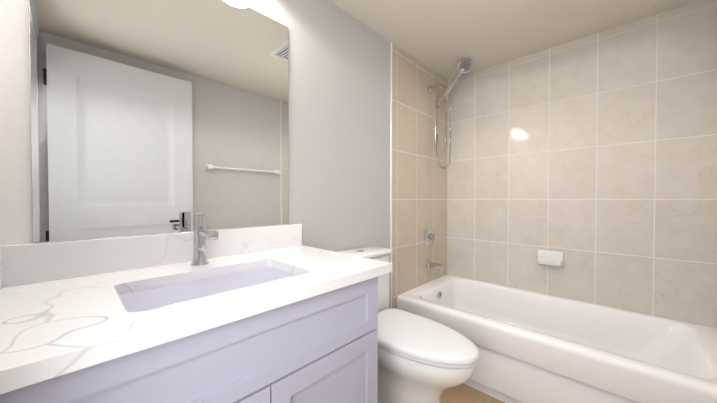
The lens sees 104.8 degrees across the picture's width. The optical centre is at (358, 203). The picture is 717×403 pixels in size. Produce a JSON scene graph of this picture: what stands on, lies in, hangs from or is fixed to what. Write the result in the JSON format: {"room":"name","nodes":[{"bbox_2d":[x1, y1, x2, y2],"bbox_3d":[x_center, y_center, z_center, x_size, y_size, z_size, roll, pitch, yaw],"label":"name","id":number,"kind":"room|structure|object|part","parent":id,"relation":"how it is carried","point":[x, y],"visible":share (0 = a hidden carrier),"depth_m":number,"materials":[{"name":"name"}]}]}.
{"room":"bathroom","nodes":[
{"label":"bathroom","id":0,"kind":"room"},
{"bbox_2d":[29,0,390,308],"bbox_3d":[-0.107,-0.004,1.842,0.107,2.466,3.030,1,1,44],"label":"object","id":1,"kind":"structure","parent":0,"point":[148,117],"depth_m":1.19,"materials":[{"name":"grey paint"}]},
{"bbox_2d":[0,0,32,245],"bbox_3d":[-1.026,-0.489,0.810,0.001,1.465,0.077,1,1,44],"label":"wall","id":2,"kind":"structure","parent":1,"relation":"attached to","point":[15,182],"depth_m":0.82,"materials":[{"name":"white paint"}]},
{"bbox_2d":[390,42,391,307],"bbox_3d":[0.254,-0.008,2.145,0.008,2.466,0.012,1,1,44],"label":"trim","id":3,"kind":"structure","parent":1,"relation":"attached to","point":[391,177],"depth_m":2.14,"materials":[{"name":"white ceramic"}]},
{"bbox_2d":[392,43,447,308],"bbox_3d":[0.583,-0.013,2.489,0.006,2.466,0.940,1,1,44],"label":"wall tile","id":4,"kind":"structure","parent":1,"relation":"attached to","point":[419,191],"depth_m":2.39,"materials":[{"name":"beige tile"}]},
{"bbox_2d":[424,227,442,245],"bbox_3d":[0.695,0.307,2.545,0.085,0.176,0.206,1,1,44],"label":"tub valve","id":5,"kind":"object","parent":4,"relation":"attached to","point":[430,236],"visible":1,"depth_m":2.52,"materials":[{"name":"silver metal"}]},
{"bbox_2d":[427,261,443,271],"bbox_3d":[0.707,0.571,2.517,0.146,0.076,0.072,1,1,44],"label":"tub spout","id":6,"kind":"object","parent":4,"relation":"attached to","point":[430,264],"visible":0.98,"depth_m":2.50,"materials":[{"name":"silver metal"}]},
{"bbox_2d":[427,58,472,168],"bbox_3d":[0.803,-0.777,2.445,0.380,0.937,0.106,0,1,29],"label":"shower","id":7,"kind":"object","parent":4,"relation":"attached to","point":[465,65],"visible":1,"depth_m":2.44,"materials":[{"name":"silver metal"}]},
{"bbox_3d":[0.921,-1.186,2.378,0.090,0.091,0.075,1,1,44],"label":"plate","id":8,"kind":"part","parent":7,"relation":"part of","materials":[{"name":"silver metal"}]},
{"bbox_2d":[441,383,504,402],"bbox_3d":[0.379,1.279,0.422,2.800,0.060,4.430,1,1,44],"label":"floor","id":9,"kind":"structure","parent":0,"point":[463,393],"depth_m":1.76,"materials":[{"name":"wood"}]},
{"bbox_2d":[0,213,391,402],"bbox_3d":[-0.454,0.641,0.949,0.652,1.201,1.045,1,1,44],"label":"bathroom vanity","id":10,"kind":"object","parent":9,"relation":"on","point":[199,313],"visible":1,"depth_m":0.78,"materials":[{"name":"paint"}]},
{"bbox_3d":[-0.245,0.385,0.756,0.020,0.208,0.904,1,1,44],"label":"drawer","id":11,"kind":"part","parent":10,"relation":"part of","materials":[{"name":"paint"}]},
{"bbox_2d":[191,213,217,265],"bbox_3d":[-0.535,0.228,0.998,0.315,0.376,0.067,1,1,44],"label":"faucet","id":12,"kind":"object","parent":10,"relation":"on","point":[200,234],"depth_m":1.07,"materials":[{"name":"silver metal"}]},
{"bbox_3d":[-0.402,0.805,0.598,0.020,0.613,0.450,1,1,44],"label":"door","id":13,"kind":"part","parent":10,"relation":"part of","materials":[{"name":"paint"}]},
{"bbox_3d":[-0.088,0.801,0.925,0.020,0.613,0.450,1,1,44],"label":"door","id":14,"kind":"part","parent":10,"relation":"part of","materials":[{"name":"paint"}]},
{"bbox_2d":[339,246,478,402],"bbox_3d":[0.236,0.767,1.530,0.834,0.934,0.410,1,1,44],"label":"toilet","id":15,"kind":"object","parent":9,"relation":"on","point":[421,359],"visible":0.67,"depth_m":1.36,"materials":[{"name":"ceramic"}]},
{"bbox_3d":[0.292,0.982,1.479,0.645,0.506,0.376,1,1,44],"label":"bowl","id":16,"kind":"part","parent":15,"relation":"part of","materials":[{"name":"ceramic"}]},
{"bbox_3d":[0.307,0.701,1.461,0.637,0.053,0.400,1,1,44],"label":"seat","id":17,"kind":"part","parent":15,"relation":"part of","materials":[{"name":"white plastic"}]},
{"bbox_2d":[397,275,716,402],"bbox_3d":[1.226,0.985,1.921,1.724,0.486,0.872,1,1,44],"label":"bathtub","id":18,"kind":"object","parent":9,"relation":"on","point":[533,347],"visible":0.88,"depth_m":1.69,"materials":[{"name":"ceramic"}]},
{"bbox_2d":[328,0,699,79],"bbox_3d":[0.379,-1.246,0.387,2.800,0.060,4.430,1,1,44],"label":"ceiling","id":19,"kind":"structure","parent":0,"point":[442,38],"depth_m":1.90,"materials":[{"name":"paint"}]},
{"bbox_3d":[1.569,-0.009,2.264,1.740,2.466,0.100,1,1,44],"label":"wall","id":20,"kind":"structure","parent":0,"visible":0},
{"bbox_2d":[447,0,716,327],"bbox_3d":[1.532,-0.009,2.226,1.728,2.466,0.006,1,1,44],"label":"wall tile","id":21,"kind":"structure","parent":20,"relation":"attached to","point":[593,158],"depth_m":2.00,"materials":[{"name":"beige tile"}]},
{"bbox_2d":[537,250,562,265],"bbox_3d":[1.518,0.436,2.193,0.170,0.110,0.068,1,1,44],"label":"soap dish","id":22,"kind":"object","parent":21,"relation":"attached to","point":[547,257],"visible":1,"depth_m":2.19,"materials":[{"name":"white ceramic"}]}
]}

